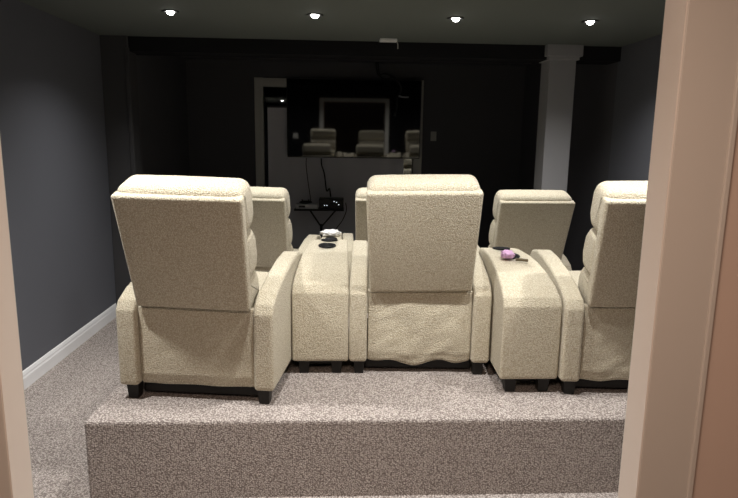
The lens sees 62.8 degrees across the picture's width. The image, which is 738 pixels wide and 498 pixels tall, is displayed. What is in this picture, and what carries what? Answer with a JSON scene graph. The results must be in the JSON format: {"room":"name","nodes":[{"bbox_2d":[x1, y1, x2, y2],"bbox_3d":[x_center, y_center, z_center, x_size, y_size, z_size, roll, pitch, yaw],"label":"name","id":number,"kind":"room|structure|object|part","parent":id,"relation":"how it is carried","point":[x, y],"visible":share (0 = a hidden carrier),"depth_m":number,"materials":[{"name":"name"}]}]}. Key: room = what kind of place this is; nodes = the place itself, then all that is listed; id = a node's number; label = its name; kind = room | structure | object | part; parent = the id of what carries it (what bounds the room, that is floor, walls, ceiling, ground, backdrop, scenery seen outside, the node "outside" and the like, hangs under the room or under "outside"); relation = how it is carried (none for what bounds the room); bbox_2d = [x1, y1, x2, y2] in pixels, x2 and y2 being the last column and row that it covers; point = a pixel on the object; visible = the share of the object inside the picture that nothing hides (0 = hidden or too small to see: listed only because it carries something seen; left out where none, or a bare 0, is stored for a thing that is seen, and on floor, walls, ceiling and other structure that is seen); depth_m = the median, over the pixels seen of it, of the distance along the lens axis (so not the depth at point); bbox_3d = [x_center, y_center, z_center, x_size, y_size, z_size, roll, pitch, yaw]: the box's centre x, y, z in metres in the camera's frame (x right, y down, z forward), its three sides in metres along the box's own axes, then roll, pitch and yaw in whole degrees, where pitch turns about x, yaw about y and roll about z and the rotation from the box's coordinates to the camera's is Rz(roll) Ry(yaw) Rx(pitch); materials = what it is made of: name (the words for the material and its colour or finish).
{"room":"home theater","nodes":[
{"label":"home theater","id":0,"kind":"room"},
{"bbox_2d":[0,0,189,370],"bbox_3d":[-2.391,-0.599,4.940,0.100,2.690,7.460,0,10,-3],"label":"wall","id":1,"kind":"structure","parent":0,"point":[53,133],"depth_m":4.58,"materials":[{"name":"grey paint"}]},
{"bbox_2d":[22,303,116,389],"bbox_3d":[-2.282,0.941,3.666,0.016,0.122,4.130,0,10,-3],"label":"baseboard","id":2,"kind":"structure","parent":1,"relation":"attached to","point":[32,373],"depth_m":4.63,"materials":[{"name":"white paint"}]},
{"bbox_2d":[100,35,141,303],"bbox_3d":[-2.255,-0.640,5.616,0.235,2.530,0.230,0,10,-3],"label":"column","id":3,"kind":"structure","parent":1,"relation":"attached to","point":[111,46],"depth_m":5.43,"materials":[{"name":"grey paint"}]},
{"bbox_2d":[124,47,135,175],"bbox_3d":[-2.139,-0.570,5.520,0.038,2.430,0.025,0,10,-3],"label":"trim","id":4,"kind":"structure","parent":1,"relation":"attached to","point":[126,49],"depth_m":5.39,"materials":[{"name":"grey paint"}]},
{"bbox_2d":[24,318,617,497],"bbox_3d":[-0.029,0.804,5.205,4.660,0.100,7.260,0,10,-3],"label":"floor","id":5,"kind":"structure","parent":0,"point":[59,403],"depth_m":3.65,"materials":[{"name":"carpet"}]},
{"bbox_2d":[294,207,343,237],"bbox_3d":[-0.690,-0.207,8.399,0.677,0.718,0.376,0,10,-3],"label":"media stand","id":6,"kind":"object","parent":5,"relation":"on","point":[295,209],"visible":0.3,"depth_m":8.23,"materials":[{"name":"black plastic"}]},
{"bbox_2d":[296,203,317,208],"bbox_3d":[-0.849,-0.589,8.289,0.301,0.067,0.175,0,10,-3],"label":"box","id":7,"kind":"object","parent":6,"relation":"on","point":[298,205],"visible":1,"depth_m":8.21,"materials":[{"name":"silver metal"}]},
{"bbox_2d":[299,199,311,203],"bbox_3d":[-0.870,-0.651,8.287,0.183,0.058,0.077,-2,11,-14],"label":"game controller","id":8,"kind":"object","parent":7,"relation":"on","point":[302,201],"visible":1,"depth_m":8.26,"materials":[{"name":"black plastic"}]},
{"bbox_2d":[294,207,343,210],"bbox_3d":[-0.685,-0.550,8.336,0.677,0.020,0.280,0,10,-3],"label":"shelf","id":9,"kind":"object","parent":6,"relation":"on","point":[295,209],"depth_m":8.20,"materials":[{"name":"black plastic"}]},
{"bbox_2d":[319,197,343,208],"bbox_3d":[-0.516,-0.627,8.307,0.333,0.145,0.196,0,10,-3],"label":"receiver","id":10,"kind":"object","parent":6,"relation":"on","point":[324,202],"visible":1,"depth_m":8.21,"materials":[{"name":"black plastic"}]},
{"bbox_2d":[85,313,627,497],"bbox_3d":[0.511,0.833,3.731,3.719,0.390,1.736,0,10,-3],"label":"platform","id":11,"kind":"object","parent":5,"relation":"on","point":[376,431],"visible":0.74,"depth_m":2.87,"materials":[{"name":"carpet"}]},
{"bbox_2d":[111,175,301,403],"bbox_3d":[-0.810,0.147,3.208,0.772,1.111,1.060,2,10,4],"label":"recliner","id":12,"kind":"object","parent":11,"relation":"on","point":[195,314],"visible":1,"depth_m":2.87,"materials":[{"name":"beige fabric"}]},
{"bbox_3d":[-1.143,0.316,3.342,0.098,0.569,0.860,2,10,4],"label":"armrest","id":13,"kind":"part","parent":12,"relation":"part of","materials":[{"name":"beige fabric"}]},
{"bbox_3d":[-1.169,0.693,3.030,0.060,0.092,0.060,2,10,4],"label":"leg","id":14,"kind":"part","parent":12,"relation":"part of","materials":[{"name":"black plastic"}]},
{"bbox_3d":[-0.835,0.020,2.764,0.583,0.562,0.230,2,10,4],"label":"panel","id":15,"kind":"part","parent":12,"relation":"part of","materials":[{"name":"beige fabric"}]},
{"bbox_3d":[-0.838,0.476,2.957,0.568,0.402,0.037,2,10,4],"label":"panel","id":16,"kind":"part","parent":12,"relation":"part of","materials":[{"name":"beige fabric"}]},
{"bbox_2d":[247,228,256,276],"bbox_3d":[-0.826,0.009,2.879,0.560,0.267,0.230,2,10,4],"label":"cushion","id":17,"kind":"object","parent":12,"relation":"on","point":[251,241],"depth_m":2.83,"materials":[{"name":"beige fabric"}]},
{"bbox_2d":[250,269,258,306],"bbox_3d":[-0.826,0.187,2.990,0.536,0.229,0.240,2,10,4],"label":"cushion","id":18,"kind":"object","parent":12,"relation":"on","point":[254,282],"depth_m":2.95,"materials":[{"name":"beige fabric"}]},
{"bbox_2d":[252,271,268,307],"bbox_3d":[-0.803,0.275,3.358,0.536,0.169,0.812,2,10,4],"label":"seat cushion","id":19,"kind":"object","parent":12,"relation":"on","point":[262,276],"depth_m":3.49,"materials":[{"name":"beige fabric"}]},
{"bbox_3d":[-0.511,0.711,2.982,0.060,0.092,0.060,2,10,4],"label":"leg","id":20,"kind":"part","parent":12,"relation":"part of","materials":[{"name":"black wood"}]},
{"bbox_3d":[-0.471,0.335,3.293,0.098,0.569,0.860,2,10,4],"label":"armrest","id":21,"kind":"part","parent":12,"relation":"part of","materials":[{"name":"beige fabric"}]},
{"bbox_2d":[292,238,348,372],"bbox_3d":[-0.282,0.298,3.678,0.308,0.659,0.815,0,10,-3],"label":"console","id":22,"kind":"object","parent":11,"relation":"on","point":[320,288],"visible":1,"depth_m":3.30,"materials":[{"name":"beige fabric"}]},
{"bbox_3d":[-0.361,0.640,3.379,0.060,0.092,0.060,0,10,-3],"label":"leg","id":23,"kind":"part","parent":22,"relation":"part of","materials":[{"name":"black wood"}]},
{"bbox_3d":[-0.181,0.641,3.387,0.060,0.092,0.060,0,10,-3],"label":"leg","id":24,"kind":"part","parent":22,"relation":"part of","materials":[{"name":"black plastic"}]},
{"bbox_2d":[349,174,491,374],"bbox_3d":[0.281,0.092,3.592,0.772,1.112,1.060,1,10,0],"label":"recliner","id":25,"kind":"object","parent":11,"relation":"on","point":[429,292],"visible":1,"depth_m":3.25,"materials":[{"name":"beige fabric"}]},
{"bbox_3d":[-0.059,0.266,3.700,0.098,0.569,0.860,1,10,0],"label":"armrest","id":26,"kind":"part","parent":25,"relation":"part of","materials":[{"name":"beige fabric"}]},
{"bbox_3d":[-0.056,0.643,3.387,0.060,0.092,0.060,1,10,0],"label":"leg","id":27,"kind":"part","parent":25,"relation":"part of","materials":[{"name":"black wood"}]},
{"bbox_3d":[0.277,0.437,3.340,0.568,0.433,0.042,1,10,0],"label":"panel","id":28,"kind":"part","parent":25,"relation":"part of","materials":[{"name":"beige fabric"}]},
{"bbox_3d":[0.279,-0.035,3.147,0.583,0.562,0.230,0,10,0],"label":"panel","id":29,"kind":"part","parent":25,"relation":"part of","materials":[{"name":"beige fabric"}]},
{"bbox_3d":[0.604,0.652,3.390,0.060,0.092,0.060,1,10,0],"label":"leg","id":30,"kind":"part","parent":25,"relation":"part of","materials":[{"name":"black wood"}]},
{"bbox_3d":[0.615,0.275,3.702,0.098,0.569,0.860,1,10,0],"label":"armrest","id":31,"kind":"part","parent":25,"relation":"part of","materials":[{"name":"beige fabric"}]},
{"bbox_2d":[479,247,561,391],"bbox_3d":[0.808,0.352,3.468,0.302,0.659,0.815,0,10,-3],"label":"console","id":32,"kind":"object","parent":11,"relation":"on","point":[526,305],"visible":0.82,"depth_m":3.10,"materials":[{"name":"beige fabric"}]},
{"bbox_2d":[501,249,514,258],"bbox_3d":[0.773,0.027,3.363,0.086,0.047,0.079,0,10,-3],"label":"plush toy","id":33,"kind":"object","parent":32,"relation":"on","point":[508,254],"visible":1,"depth_m":3.34,"materials":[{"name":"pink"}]},
{"bbox_3d":[0.733,0.694,3.169,0.060,0.092,0.060,0,10,-3],"label":"leg","id":34,"kind":"part","parent":32,"relation":"part of","materials":[{"name":"black wood"}]},
{"bbox_2d":[515,258,527,261],"bbox_3d":[0.839,0.060,3.323,0.068,0.016,0.017,4,11,18],"label":"stick","id":35,"kind":"object","parent":32,"relation":"on","point":[516,259],"visible":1,"depth_m":3.32,"materials":[{"name":"brown"}]},
{"bbox_3d":[0.907,0.695,3.177,0.060,0.092,0.060,0,10,-3],"label":"leg","id":36,"kind":"part","parent":32,"relation":"part of","materials":[{"name":"black plastic"}]},
{"bbox_2d":[530,181,647,393],"bbox_3d":[1.380,0.153,3.345,0.772,1.111,1.060,1,10,1],"label":"recliner","id":37,"kind":"object","parent":11,"relation":"on","point":[598,301],"visible":0.51,"depth_m":3.04,"materials":[{"name":"beige fabric"}]},
{"bbox_3d":[1.043,0.325,3.461,0.098,0.569,0.860,1,10,1],"label":"armrest","id":38,"kind":"part","parent":37,"relation":"part of","materials":[{"name":"beige fabric"}]},
{"bbox_3d":[1.036,0.702,3.149,0.060,0.092,0.060,1,10,1],"label":"leg","id":39,"kind":"part","parent":37,"relation":"part of","materials":[{"name":"black wood"}]},
{"bbox_2d":[569,271,580,285],"bbox_3d":[1.381,0.281,3.494,0.536,0.169,0.812,1,10,1],"label":"seat cushion","id":40,"kind":"object","parent":37,"relation":"on","point":[575,274],"depth_m":3.70,"materials":[{"name":"beige fabric"}]},
{"bbox_2d":[578,267,589,302],"bbox_3d":[1.374,0.194,3.125,0.536,0.229,0.240,0,10,1],"label":"cushion","id":41,"kind":"object","parent":37,"relation":"on","point":[584,277],"depth_m":3.10,"materials":[{"name":"beige fabric"}]},
{"bbox_2d":[583,227,596,273],"bbox_3d":[1.372,0.015,3.015,0.560,0.267,0.230,0,10,1],"label":"cushion","id":42,"kind":"object","parent":37,"relation":"on","point":[590,246],"depth_m":2.98,"materials":[{"name":"beige fabric"}]},
{"bbox_3d":[1.369,0.486,3.091,0.568,0.408,0.040,1,10,1],"label":"panel","id":43,"kind":"part","parent":37,"relation":"part of","materials":[{"name":"beige fabric"}]},
{"bbox_3d":[1.370,0.026,2.900,0.583,0.562,0.230,0,10,1],"label":"panel","id":44,"kind":"part","parent":37,"relation":"part of","materials":[{"name":"beige fabric"}]},
{"bbox_3d":[0.431,0.612,5.471,3.719,0.195,1.810,0,10,-3],"label":"step","id":45,"kind":"structure","parent":5,"relation":"on","visible":0},
{"bbox_2d":[249,187,320,271],"bbox_3d":[-0.858,0.005,5.062,0.772,1.110,1.060,2,10,6],"label":"recliner","id":46,"kind":"object","parent":45,"relation":"on","point":[271,226],"visible":0.22,"depth_m":4.55,"materials":[{"name":"beige fabric"}]},
{"bbox_3d":[-0.896,0.341,4.811,0.568,0.418,0.039,2,10,6],"label":"panel","id":47,"kind":"part","parent":46,"relation":"part of","materials":[{"name":"beige fabric"}]},
{"bbox_3d":[-0.902,-0.123,4.619,0.583,0.562,0.230,2,10,6],"label":"panel","id":48,"kind":"part","parent":46,"relation":"part of","materials":[{"name":"beige fabric"}]},
{"bbox_2d":[287,218,292,245],"bbox_3d":[-0.889,-0.134,4.733,0.560,0.267,0.230,2,10,6],"label":"cushion","id":49,"kind":"object","parent":46,"relation":"on","point":[289,226],"depth_m":4.67,"materials":[{"name":"beige fabric"}]},
{"bbox_3d":[-0.518,0.195,5.134,0.098,0.569,0.860,2,10,6],"label":"armrest","id":50,"kind":"part","parent":46,"relation":"part of","materials":[{"name":"beige fabric"}]},
{"bbox_2d":[321,233,341,239],"bbox_3d":[-0.354,0.217,5.222,0.240,0.650,0.815,0,10,-3],"label":"console","id":51,"kind":"object","parent":45,"relation":"on","point":[340,236],"visible":0.15,"depth_m":5.19,"materials":[{"name":"beige fabric"}]},
{"bbox_2d":[320,229,341,235],"bbox_3d":[-0.332,-0.145,5.243,0.191,0.057,0.154,0,10,-3],"label":"tissue","id":52,"kind":"object","parent":51,"relation":"on","point":[327,232],"visible":1,"depth_m":5.20,"materials":[{"name":"white paper"}]},
{"bbox_2d":[342,188,369,312],"bbox_3d":[0.158,0.003,5.153,0.772,1.110,1.060,0,10,-3],"label":"recliner","id":53,"kind":"object","parent":45,"relation":"on","point":[360,196],"visible":0.1,"depth_m":4.64,"materials":[{"name":"beige fabric"}]},
{"bbox_3d":[-0.184,0.179,5.246,0.098,0.569,0.860,0,10,-3],"label":"armrest","id":54,"kind":"part","parent":53,"relation":"part of","materials":[{"name":"beige fabric"}]},
{"bbox_3d":[0.180,-0.124,4.708,0.583,0.562,0.230,0,10,-3],"label":"panel","id":55,"kind":"part","parent":53,"relation":"part of","materials":[{"name":"beige fabric"}]},
{"bbox_3d":[0.168,0.340,4.901,0.568,0.418,0.040,0,10,-3],"label":"panel","id":56,"kind":"part","parent":53,"relation":"part of","materials":[{"name":"beige fabric"}]},
{"bbox_2d":[477,190,574,270],"bbox_3d":[1.216,0.020,5.143,0.772,1.110,1.060,0,10,-6],"label":"recliner","id":57,"kind":"object","parent":45,"relation":"on","point":[526,221],"visible":0.27,"depth_m":4.62,"materials":[{"name":"beige fabric"}]},
{"bbox_2d":[489,219,496,246],"bbox_3d":[1.248,-0.118,4.814,0.560,0.267,0.230,0,10,-6],"label":"cushion","id":58,"kind":"object","parent":57,"relation":"on","point":[493,227],"depth_m":4.74,"materials":[{"name":"beige fabric"}]},
{"bbox_3d":[1.260,-0.107,4.700,0.583,0.562,0.230,0,10,-6],"label":"panel","id":59,"kind":"part","parent":57,"relation":"part of","materials":[{"name":"beige fabric"}]},
{"bbox_3d":[1.542,0.196,5.285,0.098,0.569,0.860,0,10,-6],"label":"armrest","id":60,"kind":"part","parent":57,"relation":"part of","materials":[{"name":"beige fabric"}]},
{"bbox_2d":[534,44,583,192],"bbox_3d":[1.742,-0.714,5.791,0.329,2.335,0.324,0,10,-3],"label":"column","id":61,"kind":"structure","parent":45,"relation":"on","point":[557,82],"depth_m":5.59,"materials":[{"name":"grey paint"}]},
{"bbox_2d":[18,0,665,46],"bbox_3d":[0.072,-1.525,3.331,4.660,0.100,4.410,0,10,-3],"label":"ceiling","id":62,"kind":"structure","parent":0,"point":[621,23],"depth_m":4.40,"materials":[{"name":"grey paint"}]},
{"bbox_2d":[161,10,178,14],"bbox_3d":[-1.386,-1.646,4.224,0.120,0.024,0.120,0,10,-3],"label":"recessed light","id":63,"kind":"object","parent":62,"relation":"in","point":[170,12],"visible":1,"depth_m":4.21,"materials":[{"name":"grey glass"}]},
{"bbox_2d":[306,13,322,17],"bbox_3d":[-0.382,-1.641,4.271,0.120,0.024,0.120,0,10,-3],"label":"recessed light","id":64,"kind":"object","parent":62,"relation":"in","point":[313,15],"visible":1,"depth_m":4.25,"materials":[{"name":"grey"}]},
{"bbox_2d":[379,38,397,48],"bbox_3d":[0.176,-1.791,5.277,0.167,0.075,0.090,0,10,-3],"label":"ceiling plate","id":65,"kind":"object","parent":62,"relation":"attached to","point":[390,40],"visible":1,"depth_m":5.23,"materials":[{"name":"white paint"}]},
{"bbox_3d":[0.168,-1.817,5.271,0.150,0.022,0.090,0,10,-3],"label":"plate","id":66,"kind":"part","parent":65,"relation":"part of","materials":[{"name":"white paint"}]},
{"bbox_2d":[447,16,463,21],"bbox_3d":[0.619,-1.635,4.318,0.120,0.024,0.120,0,10,-3],"label":"recessed light","id":67,"kind":"object","parent":62,"relation":"in","point":[456,18],"visible":1,"depth_m":4.30,"materials":[{"name":"grey"}]},
{"bbox_2d":[582,20,598,24],"bbox_3d":[1.596,-1.630,4.364,0.120,0.024,0.120,0,10,-3],"label":"recessed light","id":68,"kind":"object","parent":62,"relation":"in","point":[589,22],"visible":1,"depth_m":4.35,"materials":[{"name":"grey glass"}]},
{"bbox_2d":[185,59,525,247],"bbox_3d":[-0.176,-1.235,8.579,4.660,2.690,0.120,0,10,-3],"label":"wall","id":69,"kind":"structure","parent":0,"point":[475,112],"depth_m":8.41,"materials":[{"name":"grey paint"}]},
{"bbox_2d":[254,77,423,248],"bbox_3d":[-0.423,-1.140,8.565,2.326,2.442,0.120,0,10,-3],"label":"window","id":70,"kind":"structure","parent":69,"relation":"in","point":[260,83],"depth_m":8.37,"materials":[{"name":"grey paint"}]},
{"bbox_2d":[267,106,403,247],"bbox_3d":[-0.465,-1.119,8.564,1.916,2.239,0.020,0,10,-3],"label":"wall","id":71,"kind":"structure","parent":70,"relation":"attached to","point":[344,176],"depth_m":8.58,"materials":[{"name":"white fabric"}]},
{"bbox_3d":[-0.453,-1.964,8.409,1.916,0.026,0.020,0,10,-3],"label":"rail","id":72,"kind":"part","parent":71,"relation":"part of","materials":[{"name":"grey paint"}]},
{"bbox_2d":[286,78,421,158],"bbox_3d":[-0.382,-1.796,8.363,2.194,1.059,0.104,1,10,-1],"label":"television","id":73,"kind":"object","parent":70,"relation":"attached to","point":[327,118],"visible":0.94,"depth_m":8.33,"materials":[{"name":"black plastic"}]},
{"bbox_2d":[306,158,310,200],"bbox_3d":[-0.837,-0.938,8.402,0.041,0.642,0.127,-6,12,-33],"label":"cable","id":74,"kind":"object","parent":73,"relation":"hanging from","point":[306,158],"visible":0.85,"depth_m":8.41,"materials":[{"name":"black rubber"}]},
{"bbox_2d":[321,158,330,196],"bbox_3d":[-0.575,-0.990,8.370,0.074,0.522,0.247,-8,13,-39],"label":"cable","id":75,"kind":"object","parent":73,"relation":"hanging from","point":[329,190],"visible":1,"depth_m":8.39,"materials":[{"name":"black plastic"}]},
{"bbox_2d":[431,132,435,140],"bbox_3d":[0.906,-1.583,8.497,0.080,0.130,0.013,0,10,-3],"label":"wall switch","id":76,"kind":"object","parent":69,"relation":"attached to","point":[433,134],"visible":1,"depth_m":8.49,"materials":[{"name":"grey plastic"}]},
{"bbox_2d":[179,56,532,65],"bbox_3d":[-0.094,-2.357,6.967,4.660,0.100,3.050,0,10,-3],"label":"ceiling","id":77,"kind":"structure","parent":0,"point":[183,57],"depth_m":8.11,"materials":[{"name":"grey paint"}]},
{"bbox_2d":[128,36,621,64],"bbox_3d":[-0.030,-1.899,5.542,4.660,0.285,0.280,0,10,-3],"label":"ceiling beam","id":78,"kind":"structure","parent":77,"relation":"attached to","point":[139,45],"depth_m":5.43,"materials":[{"name":"black paint"}]},
{"bbox_2d":[375,62,408,115],"bbox_3d":[0.310,-2.165,8.211,0.464,0.707,0.034,1,10,-1],"label":"cable","id":79,"kind":"object","parent":77,"relation":"hanging from","point":[376,63],"visible":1,"depth_m":8.18,"materials":[{"name":"black rubber"}]},
{"bbox_3d":[0.237,-2.402,8.165,0.254,0.226,0.019,0,10,-3],"label":"cord","id":80,"kind":"part","parent":79,"relation":"part of","materials":[{"name":"black plastic"}]},
{"bbox_2d":[519,34,661,270],"bbox_3d":[2.363,-0.573,5.164,0.100,2.690,7.460,0,10,-3],"label":"wall","id":81,"kind":"structure","parent":0,"point":[595,85],"depth_m":5.95,"materials":[{"name":"grey paint"}]},
{"bbox_2d":[692,123,737,497],"bbox_3d":[0.150,0.154,1.475,4.660,2.530,0.040,0,10,-3],"label":"wall","id":82,"kind":"structure","parent":0,"point":[716,471],"depth_m":1.53,"materials":[{"name":"beige paint"}]},
{"bbox_3d":[0.148,0.147,1.512,4.660,2.530,0.035,0,10,-3],"label":"wall","id":83,"kind":"structure","parent":0,"visible":0},
{"bbox_2d":[0,0,737,497],"bbox_3d":[-0.089,0.288,1.507,1.848,2.247,0.117,0,10,-3],"label":"door frame","id":84,"kind":"structure","parent":83,"relation":"in","point":[696,114],"depth_m":1.45,"materials":[{"name":"beige paint"}]},
{"label":"outside","id":85,"kind":"structure","parent":0,"visible":0},
{"bbox_2d":[264,87,411,247],"bbox_3d":[-0.435,-1.220,8.835,2.486,2.500,0.040,0,10,-3],"label":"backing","id":86,"kind":"object","parent":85,"point":[272,96],"depth_m":8.62,"materials":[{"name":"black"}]}
]}

